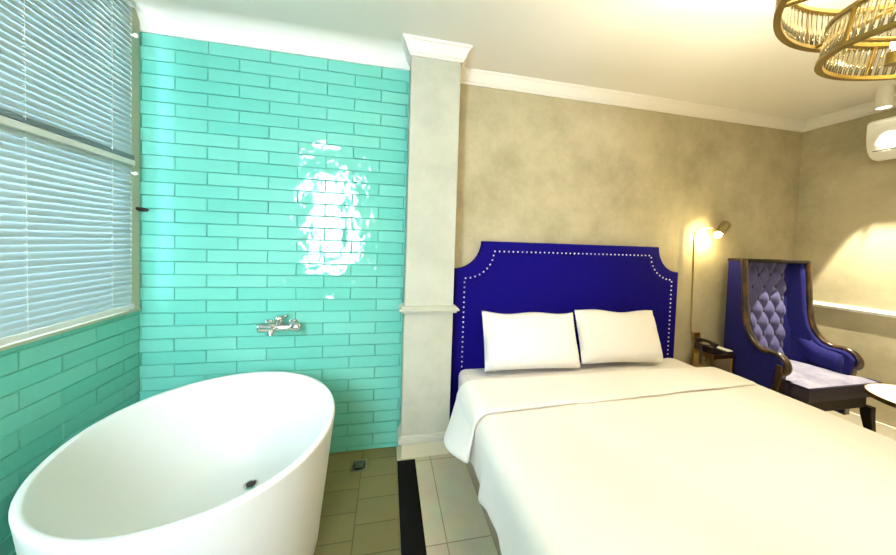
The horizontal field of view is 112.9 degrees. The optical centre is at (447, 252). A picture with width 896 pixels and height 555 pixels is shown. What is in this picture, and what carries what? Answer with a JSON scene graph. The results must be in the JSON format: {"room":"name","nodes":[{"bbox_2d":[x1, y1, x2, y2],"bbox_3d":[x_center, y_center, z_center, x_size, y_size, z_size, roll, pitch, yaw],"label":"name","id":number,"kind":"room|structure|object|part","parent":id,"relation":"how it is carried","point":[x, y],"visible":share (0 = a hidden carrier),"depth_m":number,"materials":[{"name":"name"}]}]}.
{"room":"hotel room","nodes":[
{"label":"hotel room","id":0,"kind":"room"},
{"bbox_2d":[0,0,139,554],"bbox_3d":[-1.484,0.019,0.297,0.150,2.650,2.879,1,2,-14],"label":"wall","id":1,"kind":"structure","parent":0,"point":[54,388],"depth_m":1.27,"materials":[{"name":"teal tile"}]},
{"bbox_2d":[0,0,140,350],"bbox_3d":[-1.556,-0.471,0.641,0.156,1.677,2.118,1,2,-14],"label":"window","id":2,"kind":"structure","parent":1,"relation":"in","point":[135,24],"depth_m":1.64,"materials":[{"name":"grey"}]},
{"bbox_3d":[-1.590,-0.472,0.618,0.004,1.615,1.970,1,2,-14],"label":"glass pane","id":3,"kind":"part","parent":2,"relation":"part of","materials":[{"name":"glass"}]},
{"bbox_2d":[0,115,138,345],"bbox_3d":[-1.490,-0.062,0.686,0.042,0.807,1.983,1,2,-14],"label":"blind","id":4,"kind":"object","parent":2,"relation":"attached to","point":[65,241],"visible":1,"depth_m":1.24,"materials":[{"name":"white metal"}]},
{"bbox_3d":[-1.582,-0.078,1.115,0.006,0.787,0.006,1,2,-11],"label":"ladder cord","id":5,"kind":"part","parent":4,"relation":"part of","materials":[{"name":"white fabric"}]},
{"bbox_3d":[-1.476,-0.450,0.663,0.036,0.028,1.960,1,2,-14],"label":"head rail","id":6,"kind":"part","parent":4,"relation":"part of","materials":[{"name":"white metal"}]},
{"bbox_3d":[-1.500,0.329,0.687,0.029,0.025,1.960,1,2,-14],"label":"rail","id":7,"kind":"part","parent":4,"relation":"part of","materials":[{"name":"white metal"}]},
{"bbox_3d":[-1.676,-0.092,1.483,0.006,0.787,0.006,1,2,-11],"label":"ladder cord","id":8,"kind":"part","parent":4,"relation":"part of","materials":[{"name":"white fabric"}]},
{"bbox_2d":[0,0,138,159],"bbox_3d":[-1.464,-0.884,0.661,0.041,0.836,1.983,1,2,-14],"label":"blind","id":9,"kind":"object","parent":2,"relation":"attached to","point":[39,92],"visible":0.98,"depth_m":1.28,"materials":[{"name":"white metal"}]},
{"bbox_3d":[-1.556,-0.900,1.090,0.006,0.816,0.006,1,2,-11],"label":"ladder cord","id":10,"kind":"part","parent":9,"relation":"part of","materials":[{"name":"white fabric"}]},
{"bbox_3d":[-1.474,-0.479,0.662,0.029,0.025,1.960,1,2,-14],"label":"rail","id":11,"kind":"part","parent":9,"relation":"part of","materials":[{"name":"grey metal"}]},
{"bbox_3d":[-1.649,-0.915,1.458,0.006,0.816,0.006,1,2,-11],"label":"ladder cord","id":12,"kind":"part","parent":9,"relation":"part of","materials":[{"name":"white fabric"}]},
{"bbox_3d":[-1.449,-1.288,0.637,0.036,0.028,1.960,1,2,-14],"label":"head rail","id":13,"kind":"part","parent":9,"relation":"part of","materials":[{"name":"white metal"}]},
{"bbox_3d":[-1.583,0.360,0.666,0.156,0.014,2.118,1,2,-14],"label":"sill","id":14,"kind":"part","parent":2,"relation":"part of","materials":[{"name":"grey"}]},
{"bbox_2d":[139,31,409,452],"bbox_3d":[-1.091,-0.017,1.893,1.655,2.650,0.110,1,2,-11],"label":"wall","id":15,"kind":"structure","parent":0,"point":[273,184],"depth_m":1.84,"materials":[{"name":"teal tile"}]},
{"bbox_2d":[136,207,148,211],"bbox_3d":[-1.727,-0.246,1.681,0.058,0.024,0.040,1,2,-11],"label":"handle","id":16,"kind":"object","parent":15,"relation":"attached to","point":[142,209],"visible":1,"depth_m":1.67,"materials":[{"name":"grey metal"}]},
{"bbox_2d":[257,314,301,334],"bbox_3d":[-1.018,0.431,1.807,0.236,0.115,0.122,1,2,-11],"label":"mixer tap","id":17,"kind":"object","parent":15,"relation":"attached to","point":[269,326],"visible":1,"depth_m":1.78,"materials":[{"name":"silver metal"}]},
{"bbox_3d":[-1.050,0.464,1.768,0.036,0.051,0.058,1,2,-11],"label":"spout","id":18,"kind":"part","parent":17,"relation":"part of","materials":[{"name":"silver metal"}]},
{"bbox_3d":[-1.006,0.408,1.795,0.077,0.069,0.051,1,2,-11],"label":"lever handle","id":19,"kind":"part","parent":17,"relation":"part of","materials":[{"name":"silver metal"}]},
{"bbox_3d":[-0.930,0.452,1.819,0.058,0.061,0.059,1,2,-11],"label":"diverter knob","id":20,"kind":"part","parent":17,"relation":"part of","materials":[{"name":"silver metal"}]},
{"bbox_2d":[133,0,806,131],"bbox_3d":[0.835,-1.234,2.156,5.223,0.113,0.295,1,2,-11],"label":"crown molding","id":21,"kind":"structure","parent":15,"relation":"attached to","point":[157,17],"depth_m":1.86,"materials":[{"name":"white paint"}]},
{"bbox_2d":[314,446,497,554],"bbox_3d":[0.983,1.436,0.884,5.850,0.060,3.238,1,2,-11],"label":"floor","id":22,"kind":"structure","parent":0,"point":[360,509],"depth_m":1.57,"materials":[{"name":"beige tile"}]},
{"bbox_2d":[8,371,334,554],"bbox_3d":[-1.008,1.030,1.284,0.970,0.600,1.047,1,2,-11],"label":"bathtub","id":23,"kind":"object","parent":22,"relation":"on","point":[236,464],"visible":1,"depth_m":1.30,"materials":[{"name":"white ceramic"}]},
{"bbox_2d":[351,459,366,471],"bbox_3d":[-0.553,1.323,1.851,0.094,0.008,0.092,1,2,-11],"label":"floor drain","id":24,"kind":"object","parent":22,"relation":"on","point":[360,464],"visible":1,"depth_m":1.84,"materials":[{"name":"silver metal"}]},
{"bbox_2d":[397,459,426,554],"bbox_3d":[-0.005,1.380,0.600,0.114,0.006,2.673,1,2,-11],"label":"threshold","id":25,"kind":"object","parent":22,"relation":"on","point":[412,538],"visible":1,"depth_m":1.54,"materials":[{"name":"black stone"}]},
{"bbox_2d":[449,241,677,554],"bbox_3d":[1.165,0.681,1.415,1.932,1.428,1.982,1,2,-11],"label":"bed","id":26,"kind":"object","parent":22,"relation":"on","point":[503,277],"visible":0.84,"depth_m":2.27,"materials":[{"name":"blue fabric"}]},
{"bbox_3d":[0.975,0.636,2.354,1.932,1.408,0.064,1,2,-11],"label":"headboard","id":27,"kind":"part","parent":26,"relation":"part of","materials":[{"name":"blue fabric"}]},
{"bbox_2d":[458,358,695,389],"bbox_3d":[1.158,0.993,1.389,1.852,0.234,1.890,1,2,-11],"label":"mattress","id":28,"kind":"object","parent":26,"relation":"on","point":[465,375],"visible":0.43,"depth_m":2.13,"materials":[{"name":"white fabric"}]},
{"bbox_2d":[482,311,580,371],"bbox_3d":[0.591,0.614,2.097,0.723,0.392,0.231,1,2,-11],"label":"pillow","id":29,"kind":"object","parent":28,"relation":"on","point":[527,340],"visible":1,"depth_m":2.03,"materials":[{"name":"white fabric"}]},
{"bbox_2d":[574,309,663,363],"bbox_3d":[1.296,0.632,2.247,0.712,0.386,0.230,1,2,-11],"label":"pillow","id":30,"kind":"object","parent":28,"relation":"on","point":[604,336],"visible":1,"depth_m":2.18,"materials":[{"name":"white fabric"}]},
{"bbox_2d":[444,367,895,554],"bbox_3d":[1.160,1.012,1.159,2.134,0.390,1.720,1,2,-11],"label":"duvet","id":31,"kind":"object","parent":28,"relation":"on","point":[698,460],"visible":1,"depth_m":1.19,"materials":[{"name":"white fabric"}]},
{"bbox_2d":[692,348,734,373],"bbox_3d":[2.244,1.115,2.534,0.219,0.560,0.176,1,2,-11],"label":"nightstand","id":32,"kind":"object","parent":22,"relation":"on","point":[724,362],"visible":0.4,"depth_m":2.47,"materials":[{"name":"brown wood"}]},
{"bbox_2d":[694,337,726,363],"bbox_3d":[2.206,0.834,2.514,0.175,0.211,0.165,1,2,-11],"label":"telephone","id":33,"kind":"object","parent":32,"relation":"on","point":[711,349],"visible":1,"depth_m":2.48,"materials":[{"name":"black plastic"}]},
{"bbox_3d":[2.152,0.850,2.475,0.027,0.179,0.097,0,2,-38],"label":"coiled cord","id":34,"kind":"part","parent":33,"relation":"part of","materials":[{"name":"black plastic"}]},
{"bbox_2d":[716,346,732,353],"bbox_3d":[2.332,0.825,2.519,0.062,0.026,0.110,1,2,-11],"label":"notepad","id":35,"kind":"object","parent":32,"relation":"on","point":[727,351],"visible":0.7,"depth_m":2.48,"materials":[{"name":"white paper"}]},
{"bbox_2d":[723,258,881,431],"bbox_3d":[2.786,0.739,2.396,0.808,1.354,0.577,1,2,-11],"label":"armchair","id":36,"kind":"object","parent":22,"relation":"on","point":[777,344],"visible":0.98,"depth_m":2.46,"materials":[{"name":"blue fabric"}]},
{"bbox_3d":[2.445,0.655,2.383,0.094,1.182,0.471,2,2,-1],"label":"panel","id":37,"kind":"part","parent":36,"relation":"part of","materials":[{"name":"blue fabric"}]},
{"bbox_3d":[2.434,0.475,2.287,0.056,0.836,0.358,2,2,-9],"label":"wood trim","id":38,"kind":"part","parent":36,"relation":"part of","materials":[{"name":"brown wood"}]},
{"bbox_3d":[2.744,0.514,2.580,0.500,0.870,0.075,1,2,-11],"label":"backrest","id":39,"kind":"part","parent":36,"relation":"part of","materials":[{"name":"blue fabric"}]},
{"bbox_3d":[2.757,0.070,2.573,0.727,0.028,0.170,1,2,-11],"label":"rail","id":40,"kind":"part","parent":36,"relation":"part of","materials":[{"name":"brown wood"}]},
{"bbox_3d":[2.434,1.042,2.196,0.054,0.440,0.069,1,2,-11],"label":"arm post","id":41,"kind":"part","parent":36,"relation":"part of","materials":[{"name":"brown wood"}]},
{"bbox_3d":[3.090,0.671,2.514,0.094,1.182,0.471,1,2,-22],"label":"panel","id":42,"kind":"part","parent":36,"relation":"part of","materials":[{"name":"blue fabric"}]},
{"bbox_3d":[2.770,1.095,2.416,0.675,0.102,0.505,1,2,-11],"label":"seat rail","id":43,"kind":"part","parent":36,"relation":"part of","materials":[{"name":"black wood"}]},
{"bbox_2d":[786,360,875,387],"bbox_3d":[2.810,0.982,2.362,0.733,0.130,0.467,1,2,-11],"label":"seat cushion","id":44,"kind":"object","parent":36,"relation":"on","point":[805,373],"depth_m":2.22,"materials":[{"name":"white fabric"}]},
{"bbox_3d":[3.146,0.493,2.431,0.056,0.836,0.358,1,2,-14],"label":"wood trim","id":45,"kind":"part","parent":36,"relation":"part of","materials":[{"name":"brown wood"}]},
{"bbox_3d":[3.153,1.060,2.343,0.054,0.440,0.069,1,2,-11],"label":"arm post","id":46,"kind":"part","parent":36,"relation":"part of","materials":[{"name":"brown wood"}]},
{"bbox_3d":[3.179,1.296,2.248,0.069,0.274,0.079,1,2,-11],"label":"leg","id":47,"kind":"part","parent":36,"relation":"part of","materials":[{"name":"black wood"}]},
{"bbox_2d":[864,383,895,407],"bbox_3d":[3.066,1.192,1.823,0.622,0.501,0.622,1,2,-11],"label":"side table","id":48,"kind":"object","parent":22,"relation":"on","point":[881,392],"visible":0.96,"depth_m":1.99,"materials":[{"name":"white stone"}]},
{"bbox_2d":[397,56,460,444],"bbox_3d":[-0.131,-0.041,2.027,0.386,2.550,0.291,1,2,-11],"label":"column","id":49,"kind":"structure","parent":0,"point":[428,308],"depth_m":1.92,"materials":[{"name":"paint"}]},
{"bbox_3d":[-0.176,1.208,2.060,0.342,0.050,0.257,1,2,-11],"label":"plinth moulding","id":50,"kind":"part","parent":49,"relation":"part of","materials":[{"name":"beige paint"}]},
{"bbox_2d":[400,441,448,458],"bbox_3d":[-0.172,1.283,2.070,0.314,0.100,0.245,1,2,-11],"label":"baseboard","id":51,"kind":"structure","parent":49,"relation":"attached to","point":[438,447],"depth_m":1.95,"materials":[{"name":"beige tile"}]},
{"bbox_3d":[-0.142,0.365,2.029,0.386,0.048,0.271,1,2,-11],"label":"rail moulding","id":52,"kind":"part","parent":49,"relation":"part of","materials":[{"name":"paint"}]},
{"bbox_2d":[154,0,895,119],"bbox_3d":[1.069,-1.282,0.801,5.850,0.080,3.238,1,2,-11],"label":"ceiling","id":53,"kind":"structure","parent":0,"point":[722,53],"depth_m":1.78,"materials":[{"name":"white paint"}]},
{"bbox_2d":[773,0,895,80],"bbox_3d":[1.434,-0.874,0.628,1.000,0.700,1.000,1,2,-11],"label":"chandelier","id":54,"kind":"object","parent":53,"relation":"hanging from","point":[793,39],"visible":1,"depth_m":1.04,"materials":[{"name":"gold metal"}]},
{"bbox_3d":[1.197,-0.840,1.061,0.010,0.126,0.010,1,2,-11],"label":"glass rod","id":55,"kind":"part","parent":54,"relation":"part of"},
{"bbox_3d":[1.217,-0.840,1.071,0.010,0.126,0.010,1,2,-11],"label":"glass rod","id":56,"kind":"part","parent":54,"relation":"part of","materials":[{"name":"clear glass"}]},
{"bbox_3d":[1.238,-0.839,1.081,0.010,0.126,0.010,1,2,-11],"label":"glass rod","id":57,"kind":"part","parent":54,"relation":"part of","materials":[{"name":"clear glass"}]},
{"bbox_3d":[1.259,-0.839,1.089,0.010,0.126,0.010,1,2,-11],"label":"glass rod","id":58,"kind":"part","parent":54,"relation":"part of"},
{"bbox_3d":[1.280,-0.839,1.097,0.010,0.126,0.010,1,2,-11],"label":"glass rod","id":59,"kind":"part","parent":54,"relation":"part of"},
{"bbox_3d":[1.302,-0.838,1.103,0.010,0.126,0.010,1,2,-11],"label":"glass rod","id":60,"kind":"part","parent":54,"relation":"part of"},
{"bbox_3d":[1.324,-0.837,1.109,0.010,0.126,0.010,1,2,-11],"label":"glass rod","id":61,"kind":"part","parent":54,"relation":"part of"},
{"bbox_3d":[1.346,-0.837,1.113,0.010,0.126,0.010,1,2,-11],"label":"glass rod","id":62,"kind":"part","parent":54,"relation":"part of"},
{"bbox_3d":[1.369,-0.836,1.117,0.010,0.126,0.010,1,2,-11],"label":"glass rod","id":63,"kind":"part","parent":54,"relation":"part of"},
{"bbox_3d":[1.391,-0.836,1.119,0.010,0.126,0.010,1,2,-11],"label":"glass rod","id":64,"kind":"part","parent":54,"relation":"part of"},
{"bbox_3d":[1.414,-0.835,1.121,0.010,0.126,0.010,1,2,-11],"label":"glass rod","id":65,"kind":"part","parent":54,"relation":"part of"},
{"bbox_3d":[1.231,-0.682,0.969,0.010,0.094,0.024,1,2,-11],"label":"glass rod","id":66,"kind":"part","parent":54,"relation":"part of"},
{"bbox_3d":[1.219,-0.680,0.954,0.010,0.094,0.024,1,2,-11],"label":"glass rod","id":67,"kind":"part","parent":54,"relation":"part of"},
{"bbox_3d":[1.208,-0.678,0.938,0.010,0.094,0.024,1,2,-11],"label":"glass rod","id":68,"kind":"part","parent":54,"relation":"part of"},
{"bbox_3d":[1.378,-0.689,1.059,0.010,0.094,0.024,1,2,-11],"label":"glass rod","id":69,"kind":"part","parent":54,"relation":"part of","materials":[{"name":"clear glass"}]},
{"bbox_3d":[1.199,-0.675,0.922,0.010,0.094,0.024,1,2,-11],"label":"glass rod","id":70,"kind":"part","parent":54,"relation":"part of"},
{"bbox_3d":[1.397,-0.688,1.063,0.010,0.094,0.024,1,2,-11],"label":"glass rod","id":71,"kind":"part","parent":54,"relation":"part of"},
{"bbox_3d":[1.190,-0.672,0.904,0.010,0.094,0.024,1,2,-11],"label":"glass rod","id":72,"kind":"part","parent":54,"relation":"part of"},
{"bbox_3d":[1.416,-0.687,1.065,0.010,0.094,0.024,1,2,-11],"label":"glass rod","id":73,"kind":"part","parent":54,"relation":"part of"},
{"bbox_3d":[1.183,-0.669,0.886,0.010,0.094,0.024,1,2,-11],"label":"glass rod","id":74,"kind":"part","parent":54,"relation":"part of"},
{"bbox_3d":[1.435,-0.686,1.067,0.010,0.094,0.024,1,2,-11],"label":"glass rod","id":75,"kind":"part","parent":54,"relation":"part of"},
{"bbox_3d":[1.455,-0.684,1.067,0.010,0.094,0.024,1,2,-11],"label":"glass rod","id":76,"kind":"part","parent":54,"relation":"part of","materials":[{"name":"clear glass"}]},
{"bbox_3d":[1.173,-0.663,0.850,0.010,0.094,0.024,1,2,-11],"label":"glass rod","id":77,"kind":"part","parent":54,"relation":"part of","materials":[{"name":"clear glass"}]},
{"bbox_3d":[1.474,-0.683,1.065,0.010,0.094,0.024,1,2,-11],"label":"glass rod","id":78,"kind":"part","parent":54,"relation":"part of","materials":[{"name":"clear glass"}]},
{"bbox_3d":[1.169,-0.659,0.831,0.010,0.094,0.024,1,2,-11],"label":"glass rod","id":79,"kind":"part","parent":54,"relation":"part of","materials":[{"name":"clear glass"}]},
{"bbox_3d":[1.493,-0.681,1.062,0.010,0.094,0.024,1,2,-11],"label":"glass rod","id":80,"kind":"part","parent":54,"relation":"part of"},
{"bbox_3d":[1.512,-0.678,1.058,0.010,0.094,0.024,1,2,-11],"label":"glass rod","id":81,"kind":"part","parent":54,"relation":"part of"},
{"bbox_3d":[1.168,-0.656,0.812,0.010,0.094,0.024,1,2,-11],"label":"glass rod","id":82,"kind":"part","parent":54,"relation":"part of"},
{"bbox_3d":[1.530,-0.676,1.052,0.010,0.094,0.024,1,2,-11],"label":"glass rod","id":83,"kind":"part","parent":54,"relation":"part of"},
{"bbox_3d":[1.167,-0.652,0.793,0.010,0.094,0.024,1,2,-11],"label":"glass rod","id":84,"kind":"part","parent":54,"relation":"part of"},
{"bbox_3d":[1.168,-0.648,0.774,0.010,0.094,0.024,1,2,-11],"label":"glass rod","id":85,"kind":"part","parent":54,"relation":"part of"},
{"bbox_3d":[1.444,-0.670,0.945,0.042,0.051,0.043,1,2,-11],"label":"bulb","id":86,"kind":"part","parent":54,"relation":"part of","materials":[{"name":"beige glass"}]},
{"bbox_2d":[874,85,894,109],"bbox_3d":[3.209,-1.141,2.185,0.080,0.148,0.080,1,2,-11],"label":"recessed light","id":87,"kind":"object","parent":53,"relation":"in","point":[884,97],"visible":1,"depth_m":2.16,"materials":[{"name":"white paint"}]},
{"bbox_2d":[454,84,801,365],"bbox_3d":[1.682,0.050,2.576,3.656,2.650,0.100,1,2,-11],"label":"wall","id":88,"kind":"structure","parent":0,"point":[533,168],"depth_m":2.48,"materials":[{"name":"paint"}]},
{"bbox_2d":[690,221,730,340],"bbox_3d":[2.263,0.250,2.583,0.309,1.058,0.118,2,2,11],"label":"reading lamp","id":89,"kind":"object","parent":88,"relation":"attached to","point":[720,231],"visible":0.95,"depth_m":2.56,"materials":[{"name":"gold metal"}]},
{"bbox_3d":[2.200,0.740,2.640,0.070,0.070,0.030,1,2,-11],"label":"mount plate","id":90,"kind":"part","parent":89,"relation":"part of","materials":[{"name":"gold metal"}]},
{"bbox_3d":[2.230,0.267,2.589,0.251,0.983,0.051,2,2,3],"label":"arm","id":91,"kind":"part","parent":89,"relation":"part of","materials":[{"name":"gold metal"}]},
{"bbox_3d":[2.302,-0.153,2.537,0.054,0.054,0.054,1,2,-11],"label":"bulb","id":92,"kind":"part","parent":89,"relation":"part of","materials":[{"name":"beige glass"}]},
{"bbox_2d":[794,108,895,427],"bbox_3d":[3.701,0.148,1.464,0.120,2.650,3.089,1,2,-13],"label":"wall","id":93,"kind":"structure","parent":0,"point":[846,220],"depth_m":2.51,"materials":[{"name":"paint"}]},
{"bbox_2d":[803,95,895,131],"bbox_3d":[3.660,-1.133,1.381,0.058,0.087,2.939,1,2,-13],"label":"crown molding","id":94,"kind":"structure","parent":93,"relation":"attached to","point":[866,109],"depth_m":2.54,"materials":[{"name":"white paint"}]},
{"bbox_2d":[813,301,895,317],"bbox_3d":[3.622,0.512,1.434,0.030,0.048,2.939,1,2,-13],"label":"rail","id":95,"kind":"object","parent":93,"relation":"attached to","point":[883,313],"depth_m":2.46,"materials":[{"name":"white paint"}]},
{"bbox_2d":[825,411,895,439],"bbox_3d":[3.601,1.421,1.464,0.014,0.100,2.939,1,2,-13],"label":"baseboard","id":96,"kind":"structure","parent":93,"relation":"attached to","point":[885,430],"depth_m":2.35,"materials":[{"name":"white paint"}]},
{"bbox_2d":[866,116,895,160],"bbox_3d":[3.446,-0.857,1.950,0.210,0.298,0.805,1,2,-13],"label":"air conditioner","id":97,"kind":"object","parent":93,"relation":"attached to","point":[881,134],"visible":1,"depth_m":2.25,"materials":[{"name":"white plastic"}]}
]}

